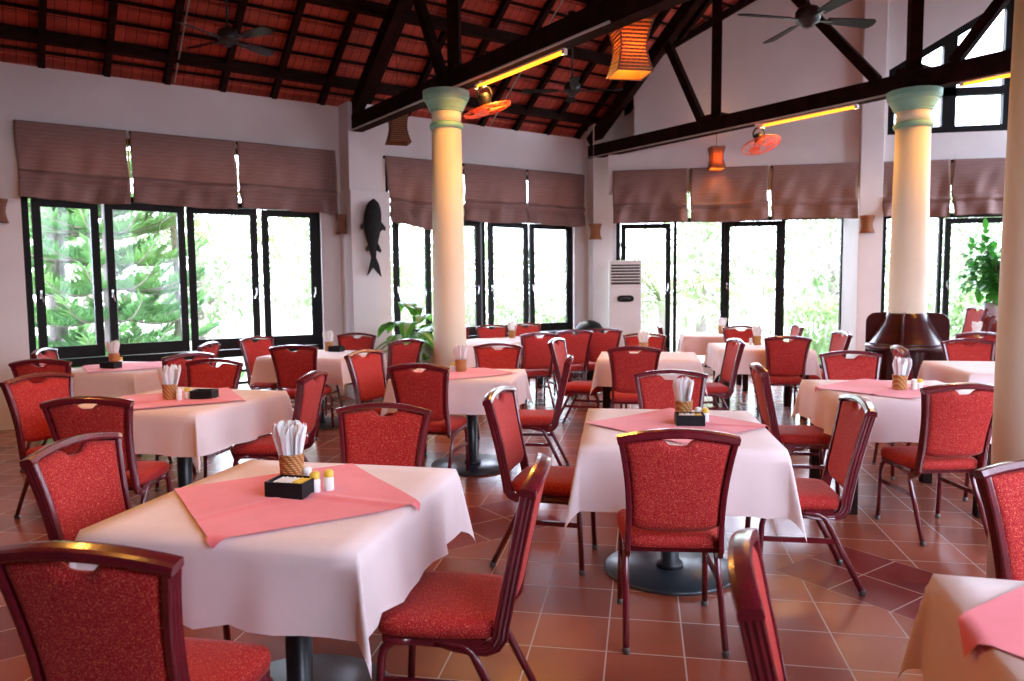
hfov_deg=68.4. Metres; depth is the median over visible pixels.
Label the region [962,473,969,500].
banquet chair
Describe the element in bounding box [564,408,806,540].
tablecloth
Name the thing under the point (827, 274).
broadleaf tree
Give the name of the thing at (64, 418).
banquet chair
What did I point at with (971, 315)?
banquet chair
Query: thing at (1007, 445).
pillar
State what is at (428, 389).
banquet chair
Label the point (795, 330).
banquet chair
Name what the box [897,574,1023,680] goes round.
tablecloth
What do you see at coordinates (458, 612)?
banquet chair
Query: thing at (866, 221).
wall sconce
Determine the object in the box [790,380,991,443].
tablecloth
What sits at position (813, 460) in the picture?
dining table
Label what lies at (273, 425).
napkin
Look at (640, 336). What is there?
napkin
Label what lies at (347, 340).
banquet chair
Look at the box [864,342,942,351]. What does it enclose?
shelf
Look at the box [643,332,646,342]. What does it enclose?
napkin
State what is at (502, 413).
banquet chair
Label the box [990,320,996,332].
banquet chair
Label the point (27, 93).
wall
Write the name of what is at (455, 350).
napkin
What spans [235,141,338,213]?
blind
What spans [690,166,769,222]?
blind
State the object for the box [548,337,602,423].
banquet chair
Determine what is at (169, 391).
cup
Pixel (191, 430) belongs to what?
tablecloth
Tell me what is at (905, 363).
napkin
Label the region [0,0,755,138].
ceiling
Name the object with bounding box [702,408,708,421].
shaker
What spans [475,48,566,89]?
tube light
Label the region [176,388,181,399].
shaker
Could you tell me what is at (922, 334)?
display stand
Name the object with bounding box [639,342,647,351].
cup
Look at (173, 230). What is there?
palm tree
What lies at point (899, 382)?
cup
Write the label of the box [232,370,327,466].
banquet chair
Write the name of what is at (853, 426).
banquet chair
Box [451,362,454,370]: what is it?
shaker
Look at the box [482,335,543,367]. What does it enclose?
tablecloth
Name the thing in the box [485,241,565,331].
shrub
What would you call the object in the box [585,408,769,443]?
tablecloth
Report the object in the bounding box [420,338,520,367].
tablecloth
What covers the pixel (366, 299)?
pillar
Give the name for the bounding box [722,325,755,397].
banquet chair
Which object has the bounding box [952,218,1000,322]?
potted plant
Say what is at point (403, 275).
tree
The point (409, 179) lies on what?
blind
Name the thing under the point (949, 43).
window
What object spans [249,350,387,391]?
tablecloth
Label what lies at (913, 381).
shaker
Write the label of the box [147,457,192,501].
dining table
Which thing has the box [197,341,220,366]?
banquet chair
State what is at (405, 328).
potted plant
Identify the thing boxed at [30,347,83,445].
banquet chair
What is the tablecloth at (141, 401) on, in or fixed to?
on the tablecloth at (191, 430)
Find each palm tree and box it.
[42,150,302,351]
[559,233,800,359]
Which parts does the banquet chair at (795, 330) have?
backrest, frame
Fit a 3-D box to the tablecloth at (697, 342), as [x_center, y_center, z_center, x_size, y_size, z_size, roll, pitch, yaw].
[3.026,0.086,11.209,1.096,0.361,1.030,0,5,10]
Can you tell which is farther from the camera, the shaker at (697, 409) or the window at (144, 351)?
the window at (144, 351)
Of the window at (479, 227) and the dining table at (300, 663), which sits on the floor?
the dining table at (300, 663)
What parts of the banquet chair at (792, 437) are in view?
backrest, frame, leg, seat, seat frame, leg, leg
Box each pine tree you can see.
[28,146,189,367]
[28,157,245,379]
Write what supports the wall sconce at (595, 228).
attached to the pillar at (600, 204)
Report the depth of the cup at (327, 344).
8.91 m
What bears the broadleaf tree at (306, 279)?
on the lawn
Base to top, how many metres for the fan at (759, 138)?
0.391 m
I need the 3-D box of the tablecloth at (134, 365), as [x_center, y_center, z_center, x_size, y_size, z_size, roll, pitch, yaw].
[-3.788,0.268,7.415,0.733,0.045,0.733,-3,5,-33]
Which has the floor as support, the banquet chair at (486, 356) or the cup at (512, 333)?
the banquet chair at (486, 356)
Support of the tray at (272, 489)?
on the tablecloth at (222, 510)
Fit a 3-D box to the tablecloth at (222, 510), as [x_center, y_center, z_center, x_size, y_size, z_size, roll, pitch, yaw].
[-0.824,0.598,2.841,0.740,0.040,0.736,-3,5,-32]
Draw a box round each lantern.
[385,44,411,145]
[606,17,654,80]
[706,134,725,169]
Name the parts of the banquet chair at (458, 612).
leg, leg, seat frame, seat, leg, leg, backrest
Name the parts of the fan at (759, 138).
motor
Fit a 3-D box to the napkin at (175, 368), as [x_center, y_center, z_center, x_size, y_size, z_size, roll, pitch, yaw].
[-2.377,0.286,5.294,0.053,0.225,0.046,-3,5,-32]
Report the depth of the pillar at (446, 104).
8.13 m
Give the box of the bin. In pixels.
[574,320,603,379]
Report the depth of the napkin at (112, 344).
7.63 m
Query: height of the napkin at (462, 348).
0.230 m
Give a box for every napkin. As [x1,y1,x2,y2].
[110,341,114,352]
[114,341,118,352]
[157,367,164,384]
[164,366,173,384]
[170,366,176,383]
[176,368,180,385]
[271,423,281,454]
[273,426,286,457]
[283,424,293,454]
[285,425,297,455]
[295,422,303,454]
[299,423,306,453]
[322,331,326,341]
[327,331,330,341]
[453,346,458,359]
[459,345,464,359]
[464,345,466,358]
[638,332,642,342]
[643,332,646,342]
[673,378,680,400]
[675,381,679,400]
[680,378,688,400]
[680,378,688,401]
[687,380,693,400]
[753,325,757,335]
[892,358,901,374]
[902,358,907,374]
[905,357,911,374]
[972,322,976,330]
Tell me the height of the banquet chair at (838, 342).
0.985 m
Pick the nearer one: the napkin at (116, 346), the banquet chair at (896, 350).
the banquet chair at (896, 350)
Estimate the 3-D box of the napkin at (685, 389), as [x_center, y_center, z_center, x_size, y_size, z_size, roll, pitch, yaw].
[0.981,0.330,4.312,0.063,0.229,0.028,1,5,16]
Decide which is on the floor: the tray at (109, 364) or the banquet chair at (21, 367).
the banquet chair at (21, 367)
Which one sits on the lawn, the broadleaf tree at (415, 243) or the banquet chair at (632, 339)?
the broadleaf tree at (415, 243)
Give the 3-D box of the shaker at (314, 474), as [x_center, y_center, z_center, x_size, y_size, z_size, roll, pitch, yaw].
[-0.755,0.542,2.888,0.040,0.083,0.040,0,5,10]
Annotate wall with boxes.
[0,62,583,430]
[581,0,1006,194]
[584,163,882,373]
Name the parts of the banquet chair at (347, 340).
leg, leg, backrest, frame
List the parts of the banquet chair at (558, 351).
backrest, leg, leg, frame, seat frame, seat, leg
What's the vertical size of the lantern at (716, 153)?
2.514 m
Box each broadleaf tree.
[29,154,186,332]
[117,211,273,338]
[237,209,404,326]
[390,177,515,323]
[626,193,775,331]
[747,199,890,342]
[886,192,1001,325]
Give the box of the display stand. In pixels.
[864,312,949,379]
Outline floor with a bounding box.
[0,374,986,680]
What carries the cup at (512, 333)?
on the tablecloth at (517, 338)
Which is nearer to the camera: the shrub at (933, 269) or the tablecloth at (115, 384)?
the tablecloth at (115, 384)
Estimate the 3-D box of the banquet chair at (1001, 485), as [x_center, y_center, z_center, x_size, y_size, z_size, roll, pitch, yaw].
[1.834,0.912,2.343,0.509,0.985,0.586,-1,4,0]
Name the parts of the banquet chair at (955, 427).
leg, leg, seat frame, seat, leg, frame, backrest, leg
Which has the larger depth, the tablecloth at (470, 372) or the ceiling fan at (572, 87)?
the ceiling fan at (572, 87)
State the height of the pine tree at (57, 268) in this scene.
9.517 m
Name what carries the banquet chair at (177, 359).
on the floor
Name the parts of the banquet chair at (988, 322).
backrest, frame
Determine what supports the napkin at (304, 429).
in the cup at (293, 464)
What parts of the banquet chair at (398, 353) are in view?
frame, backrest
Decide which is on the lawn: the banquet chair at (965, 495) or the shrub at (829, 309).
the shrub at (829, 309)
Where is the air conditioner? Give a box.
[609,260,641,346]
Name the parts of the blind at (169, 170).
pull cord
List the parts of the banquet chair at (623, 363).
seat, seat frame, backrest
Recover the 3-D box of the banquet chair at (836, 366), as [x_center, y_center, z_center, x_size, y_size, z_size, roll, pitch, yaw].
[2.871,0.596,6.271,0.509,0.985,0.586,0,5,10]
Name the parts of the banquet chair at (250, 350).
backrest, seat, seat frame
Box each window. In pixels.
[20,139,322,390]
[385,164,572,368]
[616,216,843,368]
[881,213,1002,316]
[887,0,1014,134]
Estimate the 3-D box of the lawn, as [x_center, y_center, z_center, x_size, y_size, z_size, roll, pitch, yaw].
[4.117,0.367,23.748,140.000,0.200,140.000,0,5,10]
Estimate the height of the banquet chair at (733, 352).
0.985 m
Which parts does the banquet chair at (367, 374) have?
frame, backrest, seat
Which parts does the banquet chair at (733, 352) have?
seat frame, seat, leg, backrest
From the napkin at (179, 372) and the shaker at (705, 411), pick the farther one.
the napkin at (179, 372)
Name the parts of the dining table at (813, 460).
leg, leg, leg, leg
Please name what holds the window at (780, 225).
in the wall at (705, 370)
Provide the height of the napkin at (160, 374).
0.221 m
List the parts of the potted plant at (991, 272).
pot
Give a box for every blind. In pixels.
[14,119,130,203]
[129,131,238,209]
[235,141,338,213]
[383,155,463,229]
[462,163,527,222]
[527,169,585,226]
[613,168,688,223]
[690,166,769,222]
[771,163,858,219]
[882,159,950,216]
[951,158,1005,214]
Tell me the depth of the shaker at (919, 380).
5.39 m
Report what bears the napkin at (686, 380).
in the cup at (680, 406)
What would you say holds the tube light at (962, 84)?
attached to the roof truss at (960, 69)
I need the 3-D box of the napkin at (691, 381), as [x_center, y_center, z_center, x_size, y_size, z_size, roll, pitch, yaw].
[1.015,0.333,4.300,0.047,0.225,0.054,0,4,4]
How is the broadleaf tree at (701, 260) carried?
on the lawn
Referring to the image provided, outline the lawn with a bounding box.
[35,297,975,389]
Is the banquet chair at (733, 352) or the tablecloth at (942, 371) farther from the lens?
the banquet chair at (733, 352)
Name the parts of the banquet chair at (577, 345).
leg, leg, seat, seat frame, frame, backrest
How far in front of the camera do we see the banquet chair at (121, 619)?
1.84 m
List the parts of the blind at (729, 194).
pull cord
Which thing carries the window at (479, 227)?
in the wall at (27, 93)
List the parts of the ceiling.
wall plate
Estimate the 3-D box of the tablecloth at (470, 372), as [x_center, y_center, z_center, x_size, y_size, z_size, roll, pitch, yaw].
[-0.446,0.338,6.681,0.736,0.131,0.739,-4,5,-35]
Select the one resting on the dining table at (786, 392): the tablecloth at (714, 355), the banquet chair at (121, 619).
the tablecloth at (714, 355)
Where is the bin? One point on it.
(587, 324)
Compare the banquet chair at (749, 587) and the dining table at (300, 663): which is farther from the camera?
the dining table at (300, 663)
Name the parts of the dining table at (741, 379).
leg, leg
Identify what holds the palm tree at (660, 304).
on the lawn
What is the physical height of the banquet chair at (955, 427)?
0.985 m
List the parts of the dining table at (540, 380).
leg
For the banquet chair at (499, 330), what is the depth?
10.93 m
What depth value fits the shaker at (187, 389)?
5.26 m
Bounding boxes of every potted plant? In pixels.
[376,301,433,362]
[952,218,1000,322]
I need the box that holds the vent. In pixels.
[611,264,639,284]
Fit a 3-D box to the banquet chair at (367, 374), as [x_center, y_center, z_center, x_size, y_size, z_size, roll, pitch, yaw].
[-1.150,0.582,6.903,0.586,0.985,0.509,2,5,30]
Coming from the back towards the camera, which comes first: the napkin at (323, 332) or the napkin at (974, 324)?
the napkin at (974, 324)
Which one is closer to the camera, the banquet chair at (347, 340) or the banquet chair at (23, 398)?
the banquet chair at (23, 398)
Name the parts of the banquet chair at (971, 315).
backrest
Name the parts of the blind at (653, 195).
pull cord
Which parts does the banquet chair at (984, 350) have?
backrest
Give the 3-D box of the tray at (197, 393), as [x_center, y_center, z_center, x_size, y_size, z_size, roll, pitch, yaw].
[-2.160,0.378,5.292,0.155,0.062,0.115,0,4,2]
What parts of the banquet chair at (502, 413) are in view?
backrest, leg, frame, seat, seat frame, leg, leg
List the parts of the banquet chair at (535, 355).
seat, leg, seat frame, frame, backrest, leg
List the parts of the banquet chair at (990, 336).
backrest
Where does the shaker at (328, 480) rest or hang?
on the tablecloth at (222, 510)
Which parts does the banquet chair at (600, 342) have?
seat, backrest, frame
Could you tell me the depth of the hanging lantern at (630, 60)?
6.29 m
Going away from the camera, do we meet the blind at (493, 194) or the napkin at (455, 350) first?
the napkin at (455, 350)
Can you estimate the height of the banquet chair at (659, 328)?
0.985 m
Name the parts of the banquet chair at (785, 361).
seat, seat frame, frame, backrest, leg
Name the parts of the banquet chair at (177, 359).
frame, backrest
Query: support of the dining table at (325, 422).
on the floor
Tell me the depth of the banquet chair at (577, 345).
9.73 m
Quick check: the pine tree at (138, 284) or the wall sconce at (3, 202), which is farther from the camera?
the pine tree at (138, 284)
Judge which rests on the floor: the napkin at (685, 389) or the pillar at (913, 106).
the pillar at (913, 106)
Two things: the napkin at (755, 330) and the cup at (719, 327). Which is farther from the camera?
the cup at (719, 327)
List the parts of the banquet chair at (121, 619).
backrest, seat, leg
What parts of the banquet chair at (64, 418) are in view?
backrest, seat, seat frame, leg, leg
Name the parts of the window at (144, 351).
guard rail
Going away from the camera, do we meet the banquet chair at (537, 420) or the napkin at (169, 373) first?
the napkin at (169, 373)
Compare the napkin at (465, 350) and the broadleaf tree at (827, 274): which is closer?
the napkin at (465, 350)
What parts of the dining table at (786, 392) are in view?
leg, leg, leg, leg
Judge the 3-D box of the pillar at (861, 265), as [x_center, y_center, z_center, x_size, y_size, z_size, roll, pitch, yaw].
[5.513,-2.677,11.820,0.330,6.600,0.920,0,5,10]
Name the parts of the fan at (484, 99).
motor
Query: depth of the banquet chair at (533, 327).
11.28 m
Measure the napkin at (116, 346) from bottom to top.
0.228 m
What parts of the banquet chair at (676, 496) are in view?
leg, leg, seat, seat frame, backrest, frame, leg, leg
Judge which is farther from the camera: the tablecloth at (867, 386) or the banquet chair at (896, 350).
the banquet chair at (896, 350)
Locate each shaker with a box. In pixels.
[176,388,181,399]
[184,387,189,398]
[302,466,311,475]
[310,471,320,492]
[323,469,333,490]
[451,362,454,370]
[695,407,701,411]
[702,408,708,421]
[911,379,916,389]
[917,378,922,388]
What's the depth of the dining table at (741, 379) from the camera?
10.80 m
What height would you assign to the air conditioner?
1.930 m
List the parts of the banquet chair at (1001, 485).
backrest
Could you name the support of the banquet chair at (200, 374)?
on the floor
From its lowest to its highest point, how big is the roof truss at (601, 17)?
4.389 m
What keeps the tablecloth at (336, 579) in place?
on the dining table at (300, 663)
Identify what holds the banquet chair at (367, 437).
on the floor
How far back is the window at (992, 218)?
12.19 m
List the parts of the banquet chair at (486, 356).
backrest, frame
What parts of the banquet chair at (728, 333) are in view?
frame, backrest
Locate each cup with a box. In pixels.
[108,353,118,360]
[162,383,177,399]
[278,451,304,474]
[324,341,332,350]
[455,359,466,371]
[509,330,515,337]
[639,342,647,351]
[675,399,692,411]
[718,326,724,332]
[753,336,761,344]
[892,374,907,389]
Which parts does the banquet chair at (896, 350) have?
backrest, frame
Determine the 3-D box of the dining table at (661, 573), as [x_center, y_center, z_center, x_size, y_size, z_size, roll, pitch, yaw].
[0.899,0.874,4.207,0.968,0.787,1.080,0,5,8]
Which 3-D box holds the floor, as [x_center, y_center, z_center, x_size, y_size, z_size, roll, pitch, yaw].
[2.480,1.091,7.077,18.061,0.120,12.233,-4,5,-35]
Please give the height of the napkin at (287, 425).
0.227 m
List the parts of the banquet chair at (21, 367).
leg, backrest, frame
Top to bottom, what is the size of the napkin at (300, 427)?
0.228 m
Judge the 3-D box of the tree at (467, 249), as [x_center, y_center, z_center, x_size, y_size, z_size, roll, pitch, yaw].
[-1.103,-1.621,24.024,4.222,3.937,4.248,0,4,7]
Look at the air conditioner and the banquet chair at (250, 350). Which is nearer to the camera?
the banquet chair at (250, 350)
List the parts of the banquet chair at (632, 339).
backrest, frame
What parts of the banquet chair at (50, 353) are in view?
frame, backrest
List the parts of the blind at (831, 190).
pull cord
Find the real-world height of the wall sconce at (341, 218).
0.263 m
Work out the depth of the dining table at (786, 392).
9.49 m
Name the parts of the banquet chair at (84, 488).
frame, backrest, leg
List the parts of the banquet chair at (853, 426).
leg, leg, seat, seat frame, leg, leg, frame, backrest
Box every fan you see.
[175,0,274,55]
[464,80,510,118]
[522,10,622,102]
[738,0,875,43]
[741,123,780,155]
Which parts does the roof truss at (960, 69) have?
post, post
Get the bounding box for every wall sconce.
[0,198,8,222]
[335,214,346,234]
[589,223,601,239]
[859,215,874,232]
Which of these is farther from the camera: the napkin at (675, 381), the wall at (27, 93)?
the wall at (27, 93)
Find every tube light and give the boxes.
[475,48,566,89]
[760,104,858,127]
[959,71,1010,87]
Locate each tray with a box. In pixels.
[99,361,121,368]
[190,389,218,398]
[264,474,313,499]
[328,346,344,351]
[674,412,704,425]
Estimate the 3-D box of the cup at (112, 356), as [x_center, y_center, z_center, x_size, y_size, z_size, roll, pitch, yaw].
[-4.054,0.183,7.678,0.106,0.112,0.106,0,5,10]
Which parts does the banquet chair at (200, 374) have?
leg, leg, leg, backrest, frame, leg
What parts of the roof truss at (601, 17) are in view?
post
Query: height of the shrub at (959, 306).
2.403 m
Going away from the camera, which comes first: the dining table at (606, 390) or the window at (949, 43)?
the dining table at (606, 390)
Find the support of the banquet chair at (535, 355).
on the floor
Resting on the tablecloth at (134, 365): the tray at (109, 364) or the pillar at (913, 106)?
the tray at (109, 364)
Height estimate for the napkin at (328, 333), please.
0.225 m
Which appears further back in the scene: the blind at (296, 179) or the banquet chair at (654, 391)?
the blind at (296, 179)
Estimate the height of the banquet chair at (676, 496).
0.985 m
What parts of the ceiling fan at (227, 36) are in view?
blade, blade, rod, motor, blade, blade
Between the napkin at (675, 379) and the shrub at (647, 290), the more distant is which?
the shrub at (647, 290)
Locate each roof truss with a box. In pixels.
[350,0,688,131]
[586,0,1011,158]
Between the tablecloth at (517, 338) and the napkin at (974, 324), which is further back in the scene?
the tablecloth at (517, 338)
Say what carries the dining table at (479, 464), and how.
on the floor
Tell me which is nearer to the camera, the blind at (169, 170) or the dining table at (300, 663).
the dining table at (300, 663)
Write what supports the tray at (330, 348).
on the tablecloth at (334, 363)
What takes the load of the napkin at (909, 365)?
in the cup at (899, 382)
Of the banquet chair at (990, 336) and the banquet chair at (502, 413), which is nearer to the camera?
the banquet chair at (502, 413)
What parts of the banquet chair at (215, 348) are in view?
backrest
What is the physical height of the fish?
1.058 m
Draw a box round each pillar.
[338,101,391,398]
[423,86,468,416]
[588,124,612,332]
[841,0,888,358]
[886,85,942,313]
[986,0,1023,578]
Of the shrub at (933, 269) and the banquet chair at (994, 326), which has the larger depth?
the shrub at (933, 269)
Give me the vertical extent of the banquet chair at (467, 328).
0.985 m
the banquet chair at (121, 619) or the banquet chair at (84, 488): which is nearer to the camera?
the banquet chair at (121, 619)
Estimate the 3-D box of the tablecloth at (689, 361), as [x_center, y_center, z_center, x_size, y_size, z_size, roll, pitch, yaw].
[1.463,0.342,8.108,1.171,0.361,1.039,0,5,10]
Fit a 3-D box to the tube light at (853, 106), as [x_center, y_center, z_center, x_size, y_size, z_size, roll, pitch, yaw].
[3.679,-2.796,9.408,0.045,0.060,1.350,-4,5,-35]
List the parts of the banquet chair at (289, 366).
backrest, frame, seat, leg, leg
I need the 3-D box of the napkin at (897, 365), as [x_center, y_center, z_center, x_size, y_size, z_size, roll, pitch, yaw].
[2.737,0.232,5.364,0.058,0.229,0.052,0,5,11]
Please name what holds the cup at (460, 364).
on the tablecloth at (470, 372)
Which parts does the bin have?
lid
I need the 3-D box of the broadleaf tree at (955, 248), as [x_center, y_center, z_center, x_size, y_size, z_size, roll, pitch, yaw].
[14.743,-2.973,23.709,5.528,6.393,5.550,2,5,26]
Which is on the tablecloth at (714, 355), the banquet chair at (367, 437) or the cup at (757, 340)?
the cup at (757, 340)
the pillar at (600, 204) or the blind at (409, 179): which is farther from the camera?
the pillar at (600, 204)
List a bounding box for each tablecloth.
[68,459,475,679]
[71,361,162,397]
[78,387,292,472]
[82,361,161,373]
[123,387,245,408]
[174,463,420,548]
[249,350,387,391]
[380,368,532,415]
[414,368,515,379]
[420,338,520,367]
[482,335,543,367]
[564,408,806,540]
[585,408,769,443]
[590,352,707,395]
[677,332,724,355]
[703,343,821,380]
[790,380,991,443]
[815,379,927,398]
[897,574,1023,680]
[917,361,994,390]
[958,586,1023,657]
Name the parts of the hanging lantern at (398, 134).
cord, lamp shade, cane frame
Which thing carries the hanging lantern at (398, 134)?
hanging from the ceiling
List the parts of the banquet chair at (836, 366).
backrest, frame, leg, leg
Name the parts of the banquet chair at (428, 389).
backrest, frame, seat, seat frame, leg, leg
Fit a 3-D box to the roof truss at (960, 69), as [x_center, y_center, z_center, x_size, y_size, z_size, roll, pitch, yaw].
[4.480,-4.927,8.073,0.200,4.389,11.094,-4,5,-35]
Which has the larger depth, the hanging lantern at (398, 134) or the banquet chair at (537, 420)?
the hanging lantern at (398, 134)
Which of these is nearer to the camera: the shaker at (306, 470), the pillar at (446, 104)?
the shaker at (306, 470)
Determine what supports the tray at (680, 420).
on the tablecloth at (663, 418)
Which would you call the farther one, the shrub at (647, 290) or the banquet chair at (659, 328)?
the shrub at (647, 290)
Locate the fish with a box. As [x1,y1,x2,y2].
[360,199,385,276]
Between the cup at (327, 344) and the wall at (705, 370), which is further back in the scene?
the wall at (705, 370)
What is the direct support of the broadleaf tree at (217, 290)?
on the lawn
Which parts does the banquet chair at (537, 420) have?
seat frame, seat, leg, frame, leg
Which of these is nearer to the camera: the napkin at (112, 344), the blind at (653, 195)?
the napkin at (112, 344)
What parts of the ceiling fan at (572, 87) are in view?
blade, blade, rod, motor, blade, blade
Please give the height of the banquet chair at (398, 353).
0.985 m
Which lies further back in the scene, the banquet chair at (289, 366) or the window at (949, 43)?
the window at (949, 43)
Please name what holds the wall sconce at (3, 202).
attached to the wall at (27, 93)
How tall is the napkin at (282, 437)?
0.226 m
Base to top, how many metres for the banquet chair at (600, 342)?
0.985 m
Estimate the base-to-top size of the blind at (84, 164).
0.878 m
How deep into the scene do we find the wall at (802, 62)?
11.60 m
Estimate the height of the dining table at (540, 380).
0.787 m
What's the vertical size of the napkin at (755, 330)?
0.232 m
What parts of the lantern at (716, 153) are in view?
cane frame, lamp shade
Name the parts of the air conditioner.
panel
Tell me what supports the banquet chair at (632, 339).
on the floor
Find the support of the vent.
attached to the air conditioner
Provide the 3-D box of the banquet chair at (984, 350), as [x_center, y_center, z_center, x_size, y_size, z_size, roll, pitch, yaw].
[4.585,0.490,7.431,0.509,0.985,0.586,0,5,10]
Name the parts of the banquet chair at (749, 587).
backrest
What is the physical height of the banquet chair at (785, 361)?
0.985 m
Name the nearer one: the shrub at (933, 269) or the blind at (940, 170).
the blind at (940, 170)
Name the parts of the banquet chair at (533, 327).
backrest, frame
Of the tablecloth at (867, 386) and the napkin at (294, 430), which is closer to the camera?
the napkin at (294, 430)
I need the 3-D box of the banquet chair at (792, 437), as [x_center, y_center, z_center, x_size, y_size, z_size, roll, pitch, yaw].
[2.062,0.659,5.546,0.586,0.985,0.509,0,5,8]
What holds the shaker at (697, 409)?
on the tablecloth at (663, 418)
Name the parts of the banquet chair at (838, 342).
leg, seat, backrest, frame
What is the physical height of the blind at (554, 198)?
0.902 m
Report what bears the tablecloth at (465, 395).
on the dining table at (479, 464)
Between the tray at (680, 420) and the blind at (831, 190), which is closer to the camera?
the tray at (680, 420)
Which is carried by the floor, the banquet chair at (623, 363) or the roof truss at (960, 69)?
the banquet chair at (623, 363)
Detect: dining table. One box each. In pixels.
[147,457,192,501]
[270,636,389,680]
[319,399,338,429]
[431,414,499,475]
[526,373,576,399]
[603,386,611,408]
[604,551,729,595]
[713,371,808,418]
[736,374,747,391]
[809,422,991,517]
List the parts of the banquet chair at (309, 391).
leg, seat frame, leg, seat, backrest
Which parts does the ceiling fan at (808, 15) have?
blade, blade, motor, blade, blade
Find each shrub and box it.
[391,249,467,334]
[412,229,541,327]
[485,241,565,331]
[558,253,672,336]
[763,293,838,363]
[821,244,979,336]
[928,275,991,336]
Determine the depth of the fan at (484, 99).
7.70 m
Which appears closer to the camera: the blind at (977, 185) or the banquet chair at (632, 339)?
the banquet chair at (632, 339)
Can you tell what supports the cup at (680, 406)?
on the tablecloth at (663, 418)
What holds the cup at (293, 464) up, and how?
on the tablecloth at (222, 510)
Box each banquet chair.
[0,372,73,518]
[0,541,272,680]
[8,358,71,472]
[19,432,230,640]
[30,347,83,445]
[39,396,171,504]
[138,352,214,463]
[155,358,243,491]
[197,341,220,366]
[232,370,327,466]
[237,336,282,389]
[268,344,334,440]
[325,333,376,416]
[336,402,432,466]
[344,349,426,455]
[361,338,423,402]
[376,453,550,680]
[387,363,469,471]
[466,327,475,367]
[473,343,522,438]
[475,324,519,367]
[482,386,597,575]
[514,323,555,391]
[519,332,558,409]
[519,355,573,465]
[543,329,592,403]
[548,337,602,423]
[577,328,622,402]
[607,346,661,408]
[616,428,740,657]
[620,333,666,408]
[633,369,707,409]
[656,324,666,351]
[703,338,744,410]
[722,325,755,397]
[727,528,787,680]
[745,394,877,595]
[749,363,839,496]
[754,323,803,392]
[756,335,811,423]
[788,330,852,409]
[819,350,894,479]
[875,382,993,546]
[890,345,913,445]
[940,338,995,360]
[954,332,995,360]
[962,306,987,332]
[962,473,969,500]
[973,459,1023,580]
[980,313,995,336]
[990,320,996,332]
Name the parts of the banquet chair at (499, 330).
frame, backrest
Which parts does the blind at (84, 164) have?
pull cord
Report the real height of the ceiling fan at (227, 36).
0.710 m
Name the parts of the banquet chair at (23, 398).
leg, seat, frame, backrest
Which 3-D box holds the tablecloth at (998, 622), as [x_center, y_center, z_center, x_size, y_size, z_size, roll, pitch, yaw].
[1.561,0.771,1.610,0.850,0.241,0.848,-3,5,-31]
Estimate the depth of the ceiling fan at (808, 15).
7.06 m

